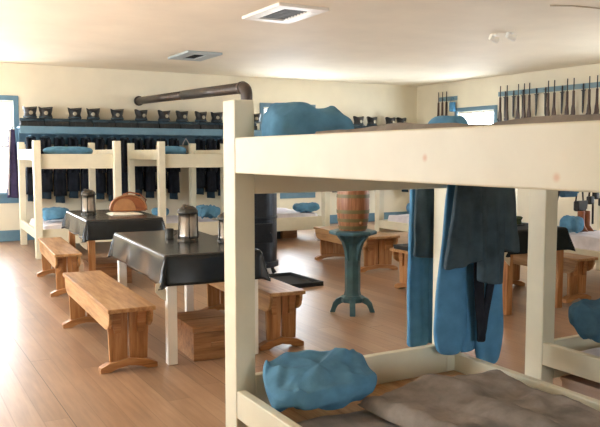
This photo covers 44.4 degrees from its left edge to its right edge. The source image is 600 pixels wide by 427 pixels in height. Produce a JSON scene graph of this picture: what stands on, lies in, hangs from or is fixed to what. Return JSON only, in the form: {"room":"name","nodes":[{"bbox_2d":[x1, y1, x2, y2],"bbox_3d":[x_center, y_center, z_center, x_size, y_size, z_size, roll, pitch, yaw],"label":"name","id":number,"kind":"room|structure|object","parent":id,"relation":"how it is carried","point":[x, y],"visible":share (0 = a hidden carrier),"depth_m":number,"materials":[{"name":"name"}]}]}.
{"room":"dormitory","nodes":[
{"label":"dormitory","id":0,"kind":"room"},
{"bbox_2d":[0,63,416,230],"bbox_3d":[-3.018,-1.138,13.837,13.020,3.050,0.140,-3,5,-29],"label":"wall","id":1,"kind":"structure","parent":0,"point":[59,88],"depth_m":14.00,"materials":[{"name":"beige paint"}]},
{"bbox_2d":[0,95,18,202],"bbox_3d":[-5.416,-1.080,12.400,1.340,1.845,0.150,-3,5,-29],"label":"window","id":2,"kind":"structure","parent":1,"relation":"in","point":[14,106],"depth_m":12.63,"materials":[{"name":"blue paint"}]},
{"bbox_2d":[17,126,261,144],"bbox_3d":[-2.819,-1.424,13.624,4.540,0.304,0.384,-3,5,-29],"label":"shelf","id":3,"kind":"object","parent":1,"relation":"attached to","point":[190,135],"visible":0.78,"depth_m":13.30,"materials":[{"name":"blue paint"}]},
{"bbox_2d":[7,125,19,197],"bbox_3d":[-4.839,-0.876,12.416,0.236,1.228,0.172,-3,5,-29],"label":"coat","id":4,"kind":"object","parent":3,"relation":"hanging from","point":[12,165],"visible":0.95,"depth_m":12.37,"materials":[{"name":"purple fabric"}]},
{"bbox_2d":[25,136,35,201],"bbox_3d":[-4.607,-0.764,12.629,0.215,1.120,0.234,-2,5,-25],"label":"coat","id":5,"kind":"object","parent":3,"relation":"hanging from","point":[29,170],"visible":0.38,"depth_m":12.57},
{"bbox_2d":[19,118,44,125],"bbox_3d":[-4.581,-1.561,12.561,0.396,0.139,0.205,-3,5,-29],"label":"knapsack","id":6,"kind":"object","parent":3,"relation":"on","point":[22,121],"visible":0.91,"depth_m":12.49,"materials":[{"name":"grey fabric"}]},
{"bbox_2d":[22,106,36,117],"bbox_3d":[-4.593,-1.729,12.508,0.242,0.201,0.268,-3,5,-29],"label":"hat","id":7,"kind":"object","parent":6,"relation":"on","point":[29,112],"visible":0.99,"depth_m":12.44,"materials":[{"name":"black leather"}]},
{"bbox_2d":[40,136,52,198],"bbox_3d":[-4.405,-0.791,12.740,0.217,1.085,0.231,-3,5,-30],"label":"coat","id":8,"kind":"object","parent":3,"relation":"hanging from","point":[46,174],"visible":0.62,"depth_m":12.69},
{"bbox_2d":[44,118,68,126],"bbox_3d":[-4.229,-1.577,12.760,0.396,0.139,0.205,-2,5,-28],"label":"knapsack","id":9,"kind":"object","parent":3,"relation":"on","point":[48,121],"visible":0.84,"depth_m":12.69,"materials":[{"name":"grey fabric"}]},
{"bbox_2d":[38,106,52,117],"bbox_3d":[-4.370,-1.740,12.634,0.242,0.201,0.268,-2,5,-21],"label":"hat","id":10,"kind":"object","parent":9,"relation":"on","point":[45,112],"visible":1,"depth_m":12.57,"materials":[{"name":"grey fabric"}]},
{"bbox_2d":[54,137,66,202],"bbox_3d":[-4.201,-0.762,12.858,0.215,1.162,0.232,-3,5,-31],"label":"coat","id":11,"kind":"object","parent":3,"relation":"hanging from","point":[60,186],"visible":0.62,"depth_m":12.81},
{"bbox_2d":[67,137,79,197],"bbox_3d":[-4.002,-0.809,12.967,0.217,1.085,0.231,-3,5,-29],"label":"coat","id":12,"kind":"object","parent":3,"relation":"hanging from","point":[73,178],"visible":0.58,"depth_m":12.92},
{"bbox_2d":[68,119,91,126],"bbox_3d":[-3.876,-1.593,12.959,0.396,0.139,0.205,-2,5,-27],"label":"knapsack","id":13,"kind":"object","parent":3,"relation":"on","point":[72,122],"visible":0.84,"depth_m":12.89,"materials":[{"name":"grey fabric"}]},
{"bbox_2d":[67,107,81,118],"bbox_3d":[-3.944,-1.759,12.874,0.242,0.201,0.268,-1,5,-18],"label":"hat","id":14,"kind":"object","parent":13,"relation":"on","point":[74,113],"visible":1,"depth_m":12.81,"materials":[{"name":"grey fabric"}]},
{"bbox_2d":[81,137,90,192],"bbox_3d":[-3.798,-0.780,13.085,0.215,1.162,0.232,-2,5,-26],"label":"coat","id":15,"kind":"object","parent":3,"relation":"hanging from","point":[84,140],"visible":0.28,"depth_m":13.02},
{"bbox_2d":[94,137,105,199],"bbox_3d":[-3.597,-0.810,13.198,0.215,1.120,0.234,-3,5,-29],"label":"coat","id":16,"kind":"object","parent":3,"relation":"hanging from","point":[99,142],"visible":0.59,"depth_m":13.14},
{"bbox_2d":[92,119,114,126],"bbox_3d":[-3.524,-1.609,13.158,0.396,0.139,0.205,-3,5,-29],"label":"knapsack","id":17,"kind":"object","parent":3,"relation":"on","point":[95,123],"visible":0.79,"depth_m":13.09,"materials":[{"name":"grey fabric"}]},
{"bbox_2d":[86,108,99,119],"bbox_3d":[-3.667,-1.771,13.031,0.242,0.201,0.268,-1,5,-15],"label":"hat","id":18,"kind":"object","parent":17,"relation":"on","point":[92,113],"visible":1,"depth_m":12.97,"materials":[{"name":"grey fabric"}]},
{"bbox_2d":[107,137,116,200],"bbox_3d":[-3.394,-0.798,13.313,0.215,1.162,0.232,-2,5,-25],"label":"coat","id":19,"kind":"object","parent":3,"relation":"hanging from","point":[110,139],"visible":0.38,"depth_m":13.25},
{"bbox_2d":[120,137,130,194],"bbox_3d":[-3.192,-0.828,13.427,0.215,1.120,0.234,-3,6,-34],"label":"coat","id":20,"kind":"object","parent":3,"relation":"hanging from","point":[124,140],"visible":0.45,"depth_m":13.35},
{"bbox_2d":[115,120,136,127],"bbox_3d":[-3.171,-1.625,13.357,0.396,0.139,0.205,-2,5,-27],"label":"knapsack","id":21,"kind":"object","parent":3,"relation":"on","point":[118,123],"visible":0.84,"depth_m":13.29,"materials":[{"name":"grey fabric"}]},
{"bbox_2d":[110,109,123,119],"bbox_3d":[-3.291,-1.788,13.243,0.242,0.201,0.268,-2,5,-19],"label":"hat","id":22,"kind":"object","parent":21,"relation":"on","point":[117,114],"visible":1,"depth_m":13.18,"materials":[{"name":"grey fabric"}]},
{"bbox_2d":[132,137,144,195],"bbox_3d":[-2.991,-0.855,13.537,0.217,1.085,0.231,-3,5,-33],"label":"coat","id":23,"kind":"object","parent":3,"relation":"hanging from","point":[138,143],"visible":0.5,"depth_m":13.48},
{"bbox_2d":[137,121,158,127],"bbox_3d":[-2.819,-1.641,13.555,0.396,0.139,0.205,-2,5,-27],"label":"knapsack","id":24,"kind":"object","parent":3,"relation":"on","point":[140,124],"visible":0.79,"depth_m":13.48,"materials":[{"name":"grey fabric"}]},
{"bbox_2d":[134,109,147,120],"bbox_3d":[-2.900,-1.806,13.464,0.242,0.201,0.268,-5,6,-45],"label":"hat","id":25,"kind":"object","parent":24,"relation":"on","point":[140,114],"visible":1,"depth_m":13.40,"materials":[{"name":"grey fabric"}]},
{"bbox_2d":[144,138,156,197],"bbox_3d":[-2.789,-0.847,13.654,0.215,1.120,0.234,-3,5,-30],"label":"coat","id":26,"kind":"object","parent":3,"relation":"hanging from","point":[149,144],"visible":0.74,"depth_m":13.60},
{"bbox_2d":[156,138,167,188],"bbox_3d":[-2.589,-0.873,13.764,0.217,1.085,0.231,-2,5,-27],"label":"coat","id":27,"kind":"object","parent":3,"relation":"hanging from","point":[158,139],"visible":0.19,"depth_m":13.73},
{"bbox_2d":[158,121,179,128],"bbox_3d":[-2.466,-1.657,13.754,0.396,0.139,0.205,-3,5,-29],"label":"knapsack","id":28,"kind":"object","parent":3,"relation":"on","point":[162,124],"visible":0.84,"depth_m":13.69,"materials":[{"name":"grey fabric"}]},
{"bbox_2d":[158,110,170,120],"bbox_3d":[-2.518,-1.823,13.679,0.242,0.201,0.268,-4,6,-41],"label":"hat","id":29,"kind":"object","parent":28,"relation":"on","point":[163,115],"visible":1,"depth_m":13.61,"materials":[{"name":"grey fabric"}]},
{"bbox_2d":[168,138,180,198],"bbox_3d":[-2.383,-0.844,13.883,0.215,1.162,0.232,-3,6,-33],"label":"coat","id":30,"kind":"object","parent":3,"relation":"hanging from","point":[173,173],"visible":0.7,"depth_m":13.83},
{"bbox_2d":[179,121,199,128],"bbox_3d":[-2.114,-1.673,13.953,0.396,0.139,0.205,-3,5,-32],"label":"knapsack","id":31,"kind":"object","parent":3,"relation":"on","point":[183,125],"visible":0.82,"depth_m":13.88,"materials":[{"name":"grey fabric"}]},
{"bbox_2d":[175,110,187,121],"bbox_3d":[-2.214,-1.837,13.850,0.242,0.201,0.268,-4,6,-40],"label":"hat","id":32,"kind":"object","parent":31,"relation":"on","point":[181,116],"visible":1,"depth_m":13.78,"materials":[{"name":"grey fabric"}]},
{"bbox_2d":[195,138,206,194],"bbox_3d":[-1.927,-0.903,14.138,0.217,1.085,0.231,-3,5,-30],"label":"coat","id":33,"kind":"object","parent":3,"relation":"hanging from","point":[200,143],"visible":0.57,"depth_m":14.08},
{"bbox_2d":[199,122,219,128],"bbox_3d":[-1.761,-1.689,14.152,0.396,0.139,0.205,-3,5,-31],"label":"knapsack","id":34,"kind":"object","parent":3,"relation":"on","point":[203,125],"visible":0.8,"depth_m":14.08,"materials":[{"name":"grey fabric"}]},
{"bbox_2d":[195,111,207,121],"bbox_3d":[-1.883,-1.852,14.037,0.242,0.201,0.268,-4,6,-40],"label":"hat","id":35,"kind":"object","parent":34,"relation":"on","point":[200,116],"visible":1,"depth_m":13.97,"materials":[{"name":"grey fabric"}]},
{"bbox_2d":[211,112,222,121],"bbox_3d":[-1.603,-1.865,14.195,0.242,0.201,0.268,-2,5,-18],"label":"hat","id":36,"kind":"object","parent":34,"relation":"on","point":[216,117],"visible":1,"depth_m":14.13,"materials":[{"name":"grey fabric"}]},
{"bbox_2d":[205,138,217,197],"bbox_3d":[-1.723,-0.874,14.255,0.215,1.162,0.232,-3,6,-33],"label":"coat","id":37,"kind":"object","parent":3,"relation":"hanging from","point":[211,180],"visible":0.68,"depth_m":14.20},
{"bbox_2d":[216,138,222,195],"bbox_3d":[-1.524,-0.904,14.367,0.215,1.120,0.234,-3,5,-33],"label":"coat","id":38,"kind":"object","parent":3,"relation":"hanging from","point":[219,141],"visible":0.2,"depth_m":14.30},
{"bbox_2d":[0,211,408,241],"bbox_3d":[-2.979,0.293,13.882,13.020,0.190,0.020,-3,5,-29],"label":"baseboard","id":39,"kind":"structure","parent":1,"relation":"attached to","point":[7,235],"depth_m":12.88,"materials":[{"name":"blue paint"}]},
{"bbox_2d":[260,103,315,198],"bbox_3d":[-0.251,-1.295,15.315,1.350,1.965,0.150,-3,5,-29],"label":"window","id":40,"kind":"structure","parent":1,"relation":"in","point":[263,106],"depth_m":15.35,"materials":[{"name":"blue paint"}]},
{"bbox_3d":[1.585,-1.624,16.108,2.300,0.304,0.384,-3,5,-29],"label":"shelf","id":41,"kind":"object","parent":1,"relation":"attached to","visible":0},
{"bbox_3d":[1.233,-1.825,15.840,0.396,0.139,0.205,-3,5,-29],"label":"knapsack","id":42,"kind":"object","parent":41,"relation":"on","visible":0},
{"bbox_2d":[353,116,363,125],"bbox_3d":[1.272,-1.996,15.821,0.242,0.201,0.268,-3,5,-33],"label":"hat","id":43,"kind":"object","parent":42,"relation":"on","point":[358,121],"visible":0.97,"depth_m":15.76,"materials":[{"name":"grey fabric"}]},
{"bbox_2d":[0,0,599,86],"bbox_3d":[1.079,-2.128,6.493,13.420,0.100,16.900,-3,5,-29],"label":"ceiling","id":44,"kind":"structure","parent":0,"point":[416,43],"depth_m":9.70,"materials":[{"name":"paint"}]},
{"bbox_2d":[168,50,221,60],"bbox_3d":[-1.649,-2.462,11.487,0.560,0.035,0.900,-3,5,-29],"label":"ceiling vent","id":45,"kind":"object","parent":44,"relation":"in","point":[190,55],"visible":1,"depth_m":11.41,"materials":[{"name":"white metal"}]},
{"bbox_2d":[242,2,328,23],"bbox_3d":[-0.173,-2.184,8.037,0.600,0.035,0.900,-3,5,-29],"label":"ceiling vent","id":46,"kind":"object","parent":44,"relation":"in","point":[280,12],"visible":1,"depth_m":7.97,"materials":[{"name":"metal"}]},
{"bbox_2d":[264,9,306,19],"bbox_3d":[-0.173,-2.190,8.036,0.320,0.021,0.620,-3,5,-29],"label":"grille","id":47,"kind":"object","parent":46,"relation":"attached to","point":[282,14],"depth_m":8.08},
{"bbox_2d":[0,221,599,426],"bbox_3d":[1.079,1.012,6.745,13.420,0.100,16.900,-3,5,-29],"label":"floor","id":48,"kind":"structure","parent":0,"point":[50,376],"depth_m":5.91,"materials":[{"name":"brown wood"}]},
{"bbox_2d":[37,237,81,296],"bbox_3d":[-2.784,0.592,8.481,0.350,0.460,1.700,-2,5,-25],"label":"wooden bench","id":49,"kind":"object","parent":48,"relation":"on","point":[57,252],"visible":0.86,"depth_m":7.85,"materials":[{"name":"brown wood"}]},
{"bbox_2d":[17,140,121,258],"bbox_3d":[-3.678,-0.284,11.634,1.240,1.700,2.000,-2,5,-27],"label":"bunk bed","id":50,"kind":"object","parent":48,"relation":"on","point":[99,159],"visible":0.71,"depth_m":10.87,"materials":[{"name":"beige paint"}]},
{"bbox_2d":[29,218,62,228],"bbox_3d":[-3.679,0.169,11.671,1.058,0.140,1.611,-2,5,-27],"label":"mattress","id":51,"kind":"object","parent":50,"relation":"on","point":[49,224],"visible":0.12,"depth_m":11.08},
{"bbox_2d":[42,207,68,220],"bbox_3d":[-3.825,0.001,11.477,0.457,0.206,0.363,-3,5,-29],"label":"pillow","id":52,"kind":"object","parent":51,"relation":"on","point":[52,213],"visible":0.75,"depth_m":11.33,"materials":[{"name":"teal fabric"}]},
{"bbox_2d":[43,146,92,153],"bbox_3d":[-3.503,-0.944,11.109,0.720,0.141,0.321,-3,5,-29],"label":"bedding","id":53,"kind":"object","parent":50,"relation":"on","point":[55,149],"visible":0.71,"depth_m":10.96,"materials":[{"name":"teal fabric"}]},
{"bbox_2d":[83,257,131,282],"bbox_3d":[-2.283,0.678,8.712,0.476,0.250,0.522,-2,5,-26],"label":"wooden chest","id":54,"kind":"object","parent":48,"relation":"on","point":[108,265],"visible":0.52,"depth_m":8.52,"materials":[{"name":"brown wood"}]},
{"bbox_2d":[62,270,157,373],"bbox_3d":[-1.543,0.808,5.793,0.400,0.460,1.760,-2,5,-27],"label":"wooden bench","id":55,"kind":"object","parent":48,"relation":"on","point":[107,302],"visible":1,"depth_m":5.18,"materials":[{"name":"brown wood"}]},
{"bbox_2d":[69,231,155,286],"bbox_3d":[-2.242,0.404,8.788,0.796,0.785,1.476,-2,5,-25],"label":"wooden table","id":56,"kind":"object","parent":48,"relation":"on","point":[91,244],"visible":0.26,"depth_m":7.98,"materials":[{"name":"brown wood"}]},
{"bbox_2d":[61,209,165,249],"bbox_3d":[-2.240,0.163,8.761,0.997,0.318,1.663,-2,5,-25],"label":"tablecloth","id":57,"kind":"object","parent":56,"relation":"on","point":[100,225],"visible":0.8,"depth_m":8.13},
{"bbox_2d":[81,189,95,214],"bbox_3d":[-2.506,-0.143,8.710,0.176,0.302,0.176,-4,6,-39],"label":"lantern","id":58,"kind":"object","parent":57,"relation":"on","point":[88,207],"visible":1,"depth_m":8.65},
{"bbox_2d":[106,212,141,215],"bbox_3d":[-2.087,-0.009,8.728,0.377,0.030,0.320,-3,5,-29],"label":"napkin","id":59,"kind":"object","parent":57,"relation":"on","point":[108,213],"visible":0.98,"depth_m":8.62,"materials":[{"name":"white fabric"}]},
{"bbox_2d":[109,192,147,211],"bbox_3d":[-2.051,-0.145,8.773,0.456,0.230,0.156,-2,5,-23],"label":"leather bag","id":60,"kind":"object","parent":59,"relation":"on","point":[128,202],"visible":1,"depth_m":8.71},
{"bbox_2d":[127,141,223,234],"bbox_3d":[-2.072,-0.357,12.540,1.240,1.700,2.000,-2,5,-27],"label":"bunk bed","id":61,"kind":"object","parent":48,"relation":"on","point":[195,159],"visible":0.39,"depth_m":11.81,"materials":[{"name":"beige paint"}]},
{"bbox_2d":[165,146,185,153],"bbox_3d":[-2.059,-1.018,11.934,0.401,0.157,0.301,-3,5,-29],"label":"bedding","id":62,"kind":"object","parent":61,"relation":"on","point":[168,149],"visible":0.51,"depth_m":11.81,"materials":[{"name":"teal fabric"}]},
{"bbox_2d":[166,215,215,222],"bbox_3d":[-2.068,0.126,12.579,1.058,0.080,1.621,-2,5,-27],"label":"mattress","id":63,"kind":"object","parent":61,"relation":"on","point":[174,218],"visible":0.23,"depth_m":12.46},
{"bbox_2d":[196,204,219,218],"bbox_3d":[-1.543,-0.029,12.239,0.390,0.239,0.339,-3,6,-35],"label":"pillow","id":64,"kind":"object","parent":63,"relation":"on","point":[210,211],"visible":0.92,"depth_m":12.12,"materials":[{"name":"teal fabric"}]},
{"bbox_2d":[117,260,257,364],"bbox_3d":[-0.986,0.620,6.101,0.696,0.785,1.656,-2,5,-26],"label":"wooden table","id":65,"kind":"object","parent":48,"relation":"on","point":[171,291],"visible":0.28,"depth_m":5.26,"materials":[{"name":"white wood"}]},
{"bbox_2d":[107,230,270,300],"bbox_3d":[-0.987,0.379,6.078,0.896,0.318,1.854,-2,5,-26],"label":"tablecloth","id":66,"kind":"object","parent":65,"relation":"on","point":[166,262],"visible":0.86,"depth_m":5.45,"materials":[{"name":"fabric"}]},
{"bbox_2d":[165,228,176,237],"bbox_3d":[-1.096,0.169,6.221,0.090,0.080,0.071,0,5,2],"label":"cup","id":67,"kind":"object","parent":66,"relation":"on","point":[169,232],"visible":1,"depth_m":6.19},
{"bbox_2d":[177,204,198,241],"bbox_3d":[-0.921,0.072,6.030,0.176,0.302,0.176,4,6,40],"label":"lantern","id":68,"kind":"object","parent":66,"relation":"on","point":[187,214],"visible":1,"depth_m":5.97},
{"bbox_2d":[217,212,223,242],"bbox_3d":[-0.605,0.108,5.971,0.141,0.242,0.141,3,5,30],"label":"lantern","id":69,"kind":"object","parent":66,"relation":"on","point":[220,218],"visible":0.41,"depth_m":5.92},
{"bbox_2d":[177,309,224,361],"bbox_3d":[-0.730,0.925,5.645,0.376,0.250,0.572,-2,5,-26],"label":"wooden chest","id":70,"kind":"object","parent":48,"relation":"on","point":[200,333],"visible":0.64,"depth_m":5.42,"materials":[{"name":"brown wood"}]},
{"bbox_2d":[134,81,278,273],"bbox_3d":[-1.790,-0.699,11.268,0.670,2.574,5.560,-3,5,-29],"label":"stove","id":71,"kind":"object","parent":48,"relation":"on","point":[265,205],"visible":0.46,"depth_m":9.13,"materials":[{"name":"metal"}]},
{"bbox_2d":[201,277,305,350],"bbox_3d":[-0.457,0.763,6.347,0.370,0.460,1.680,-2,5,-26],"label":"wooden bench","id":72,"kind":"object","parent":48,"relation":"on","point":[279,300],"visible":0.62,"depth_m":5.71,"materials":[{"name":"brown wood"}]},
{"bbox_2d":[220,144,329,230],"bbox_3d":[-0.497,-0.431,13.458,1.220,1.700,2.000,-3,5,-29],"label":"bunk bed","id":73,"kind":"object","parent":48,"relation":"on","point":[292,223],"visible":0.14,"depth_m":12.88,"materials":[{"name":"beige paint"}]},
{"bbox_2d":[277,208,317,217],"bbox_3d":[-0.497,0.017,13.493,1.076,0.150,1.670,-3,5,-29],"label":"mattress","id":74,"kind":"object","parent":73,"relation":"on","point":[281,212],"visible":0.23,"depth_m":12.94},
{"bbox_2d":[293,202,319,211],"bbox_3d":[0.112,-0.110,13.085,0.485,0.177,0.306,-3,5,-29],"label":"pillow","id":75,"kind":"object","parent":74,"relation":"on","point":[312,206],"visible":1,"depth_m":12.96,"materials":[{"name":"teal fabric"}]},
{"bbox_2d":[280,230,296,238],"bbox_3d":[-0.278,0.345,13.356,0.312,0.170,0.412,-3,5,-29],"label":"box","id":76,"kind":"object","parent":48,"relation":"on","point":[283,234],"visible":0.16,"depth_m":13.18,"materials":[{"name":"brown wood"}]},
{"bbox_2d":[268,272,323,287],"bbox_3d":[-0.243,0.789,8.582,0.740,0.050,0.780,-3,5,-29],"label":"tray","id":77,"kind":"object","parent":48,"relation":"on","point":[297,280],"visible":0.44,"depth_m":8.70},
{"bbox_2d":[329,228,376,316],"bbox_3d":[0.500,0.549,6.990,0.421,0.785,0.421,-2,5,-19],"label":"stand","id":78,"kind":"object","parent":48,"relation":"on","point":[352,241],"visible":1,"depth_m":6.92,"materials":[{"name":"teal paint"}]},
{"bbox_2d":[336,191,369,230],"bbox_3d":[0.500,-0.094,6.939,0.313,0.501,0.313,2,5,26],"label":"barrel","id":79,"kind":"object","parent":78,"relation":"on","point":[352,210],"visible":0.68,"depth_m":6.82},
{"bbox_2d":[314,226,399,272],"bbox_3d":[0.741,0.467,10.035,0.570,0.460,1.500,-2,5,-25],"label":"wooden bench","id":80,"kind":"object","parent":48,"relation":"on","point":[376,253],"visible":0.66,"depth_m":9.52,"materials":[{"name":"brown wood"}]},
{"bbox_2d":[389,248,407,288],"bbox_3d":[1.694,0.601,8.373,1.400,0.460,0.430,-2,5,-28],"label":"wooden bench","id":81,"kind":"object","parent":48,"relation":"on","point":[401,256],"visible":0.18,"depth_m":8.15,"materials":[{"name":"brown wood"}]},
{"bbox_2d":[223,99,599,426],"bbox_3d":[0.804,0.406,2.783,1.355,1.745,2.320,-3,5,-29],"label":"bunk bed","id":82,"kind":"object","parent":48,"relation":"on","point":[558,156],"visible":0.8,"depth_m":3.02,"materials":[{"name":"beige paint"}]},
{"bbox_2d":[262,102,353,135],"bbox_3d":[0.037,-0.380,3.268,0.415,0.227,0.291,-2,5,-25],"label":"pillow","id":83,"kind":"object","parent":82,"relation":"on","point":[288,118],"visible":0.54,"depth_m":3.14,"materials":[{"name":"teal fabric"}]},
{"bbox_2d":[263,347,376,411],"bbox_3d":[0.082,0.738,3.296,0.493,0.235,0.337,-1,5,-18],"label":"pillow","id":84,"kind":"object","parent":82,"relation":"on","point":[333,379],"visible":1,"depth_m":3.20,"materials":[{"name":"teal fabric"}]},
{"bbox_2d":[297,409,400,426],"bbox_3d":[0.816,0.928,2.785,1.178,0.052,1.508,-3,5,-29],"label":"blanket","id":85,"kind":"object","parent":82,"relation":"on","point":[362,418],"visible":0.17,"depth_m":3.12,"materials":[{"name":"grey fabric"}]},
{"bbox_2d":[357,369,599,426],"bbox_3d":[0.957,0.824,2.864,0.800,0.111,1.421,-3,5,-32],"label":"blanket","id":86,"kind":"object","parent":85,"relation":"on","point":[490,398],"visible":1,"depth_m":3.11,"materials":[{"name":"fabric"}]},
{"bbox_2d":[407,189,432,346],"bbox_3d":[0.714,0.273,4.202,0.253,0.977,0.072,-3,6,-33],"label":"trousers","id":87,"kind":"object","parent":82,"relation":"hanging from","point":[420,270],"visible":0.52,"depth_m":4.16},
{"bbox_2d":[413,189,433,257],"bbox_3d":[0.743,0.000,4.110,0.264,0.503,0.072,-2,5,-27],"label":"coat","id":88,"kind":"object","parent":82,"relation":"hanging from","point":[424,198],"visible":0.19,"depth_m":4.06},
{"bbox_2d":[428,115,467,123],"bbox_3d":[0.735,-0.391,3.663,0.177,0.195,0.224,-3,5,-29],"label":"pillow","id":89,"kind":"object","parent":82,"relation":"on","point":[438,119],"visible":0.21,"depth_m":3.58,"materials":[{"name":"teal fabric"}]},
{"bbox_2d":[315,114,599,133],"bbox_3d":[0.862,-0.253,2.591,1.168,0.132,1.501,-3,5,-29],"label":"blanket","id":90,"kind":"object","parent":82,"relation":"on","point":[586,117],"visible":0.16,"depth_m":2.28,"materials":[{"name":"grey fabric"}]},
{"bbox_2d":[433,185,502,363],"bbox_3d":[0.911,0.311,3.941,0.467,1.055,0.081,-3,5,-29],"label":"trousers","id":91,"kind":"object","parent":82,"relation":"hanging from","point":[454,326],"visible":0.41,"depth_m":3.88,"materials":[{"name":"fabric"}]},
{"bbox_2d":[443,185,519,341],"bbox_3d":[0.957,0.237,3.830,0.512,0.906,0.106,-3,5,-29],"label":"coat","id":92,"kind":"object","parent":82,"relation":"hanging from","point":[483,224],"visible":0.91,"depth_m":3.80,"materials":[{"name":"fabric"}]},
{"bbox_2d":[375,188,517,232],"bbox_3d":[2.271,-0.289,11.698,1.220,1.700,2.000,-3,5,-29],"label":"bunk bed","id":93,"kind":"object","parent":48,"relation":"on","point":[383,225],"visible":0.06,"depth_m":12.18,"materials":[{"name":"beige paint"}]},
{"bbox_2d":[388,214,408,222],"bbox_3d":[2.267,0.143,11.733,1.075,0.181,1.676,-3,5,-29],"label":"mattress","id":94,"kind":"object","parent":93,"relation":"on","point":[404,218],"visible":0.06,"depth_m":11.96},
{"bbox_2d":[502,250,563,314],"bbox_3d":[1.972,0.505,7.526,0.736,0.785,1.176,-2,5,-28],"label":"wooden table","id":95,"kind":"object","parent":48,"relation":"on","point":[507,270],"visible":0.24,"depth_m":6.89,"materials":[{"name":"brown wood"}]},
{"bbox_2d":[504,216,574,265],"bbox_3d":[1.968,0.221,7.501,0.930,0.403,1.361,-2,5,-28],"label":"tablecloth","id":96,"kind":"object","parent":95,"relation":"on","point":[564,242],"depth_m":7.09,"materials":[{"name":"black fabric"}]},
{"bbox_2d":[513,252,597,302],"bbox_3d":[2.611,0.636,7.931,0.370,0.460,1.200,-2,5,-28],"label":"wooden bench","id":97,"kind":"object","parent":48,"relation":"on","point":[576,266],"visible":0.56,"depth_m":7.51,"materials":[{"name":"brown wood"}]},
{"bbox_2d":[525,189,599,383],"bbox_3d":[2.416,0.407,3.675,1.240,1.600,2.200,-3,5,-29],"label":"bunk bed","id":98,"kind":"object","parent":48,"relation":"on","point":[547,358],"visible":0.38,"depth_m":4.25,"materials":[{"name":"beige paint"}]},
{"bbox_2d":[581,347,599,356],"bbox_3d":[2.426,0.848,3.695,1.098,0.065,1.810,-3,5,-29],"label":"mattress","id":99,"kind":"object","parent":98,"relation":"on","point":[594,351],"visible":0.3,"depth_m":4.18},
{"bbox_2d":[568,298,599,342],"bbox_3d":[1.779,0.600,4.208,0.438,0.247,0.396,-3,5,-29],"label":"pillow","id":100,"kind":"object","parent":99,"relation":"on","point":[584,314],"visible":1,"depth_m":4.13,"materials":[{"name":"teal fabric"}]},
{"bbox_2d":[560,374,599,399],"bbox_3d":[1.962,1.068,4.185,0.616,0.200,0.676,-3,5,-29],"label":"storage box","id":101,"kind":"object","parent":48,"relation":"on","point":[590,388],"visible":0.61,"depth_m":4.21,"materials":[{"name":"brown wood"}]},
{"bbox_2d":[564,193,599,269],"bbox_3d":[3.917,-0.023,8.394,1.220,1.700,2.050,-3,5,-29],"label":"bunk bed","id":102,"kind":"object","parent":48,"relation":"on","point":[593,253],"visible":0.06,"depth_m":8.47,"materials":[{"name":"beige paint"}]},
{"bbox_2d":[559,191,578,196],"bbox_3d":[3.276,-0.389,8.951,0.269,0.379,0.102,-3,5,-29],"label":"haversack","id":103,"kind":"object","parent":102,"relation":"hanging from","point":[562,193],"visible":0.33,"depth_m":8.91,"materials":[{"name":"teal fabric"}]},
{"bbox_2d":[573,192,587,210],"bbox_3d":[3.461,-0.307,9.057,0.166,0.560,0.090,-3,5,-29],"label":"pouch","id":104,"kind":"object","parent":102,"relation":"hanging from","point":[581,205],"visible":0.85,"depth_m":9.04,"materials":[{"name":"black leather"}]},
{"bbox_2d":[569,230,599,250],"bbox_3d":[3.917,0.383,8.431,1.072,0.232,1.698,-3,5,-29],"label":"mattress","id":105,"kind":"object","parent":102,"relation":"on","point":[590,240],"visible":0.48,"depth_m":8.57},
{"bbox_2d":[559,215,583,232],"bbox_3d":[3.250,0.125,8.802,0.248,0.214,0.239,-3,5,-32],"label":"pillow","id":106,"kind":"object","parent":105,"relation":"on","point":[575,224],"visible":0.94,"depth_m":8.71,"materials":[{"name":"teal fabric"}]},
{"bbox_2d":[577,211,593,231],"bbox_3d":[3.474,0.093,8.924,0.182,0.240,0.160,-3,5,-29],"label":"boots","id":107,"kind":"object","parent":105,"relation":"on","point":[585,215],"visible":0.63,"depth_m":8.93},
{"bbox_2d":[586,192,598,223],"bbox_3d":[3.661,-0.228,9.177,0.180,0.722,0.070,-3,5,-29],"label":"belt","id":108,"kind":"object","parent":102,"relation":"hanging from","point":[589,198],"visible":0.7,"depth_m":9.18,"materials":[{"name":"black leather"}]},
{"bbox_2d":[417,63,599,229],"bbox_3d":[6.806,-0.818,9.849,0.140,3.050,16.500,-3,5,-29],"label":"wall","id":109,"kind":"structure","parent":0,"point":[482,91],"depth_m":14.13,"materials":[{"name":"beige paint"}]},
{"bbox_2d":[454,105,497,123],"bbox_3d":[3.638,-1.273,15.287,0.150,1.885,1.290,-3,5,-29],"label":"window","id":110,"kind":"structure","parent":109,"relation":"in","point":[489,108],"depth_m":15.13,"materials":[{"name":"glass"}]},
{"bbox_2d":[498,82,599,96],"bbox_3d":[4.701,-1.803,13.185,0.169,0.990,3.300,-3,5,-29],"label":"rack","id":111,"kind":"object","parent":109,"relation":"attached to","point":[593,84],"visible":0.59,"depth_m":13.40,"materials":[{"name":"blue paint"}]},
{"bbox_2d":[570,78,574,114],"bbox_3d":[4.803,-1.845,12.932,0.044,1.070,0.105,-3,5,-29],"label":"musket","id":112,"kind":"object","parent":111,"relation":"on","point":[573,91],"visible":0.48,"depth_m":12.90,"materials":[{"name":"wood"}]},
{"bbox_2d":[586,76,590,113],"bbox_3d":[4.966,-1.822,12.646,0.044,1.070,0.105,-3,5,-29],"label":"musket","id":113,"kind":"object","parent":111,"relation":"on","point":[588,111],"visible":0.44,"depth_m":12.62,"materials":[{"name":"wood"}]},
{"bbox_2d":[593,75,598,113],"bbox_3d":[5.045,-1.811,12.507,0.044,1.070,0.105,-3,5,-29],"label":"musket","id":114,"kind":"object","parent":111,"relation":"on","point":[596,109],"visible":0.49,"depth_m":12.48,"materials":[{"name":"wood"}]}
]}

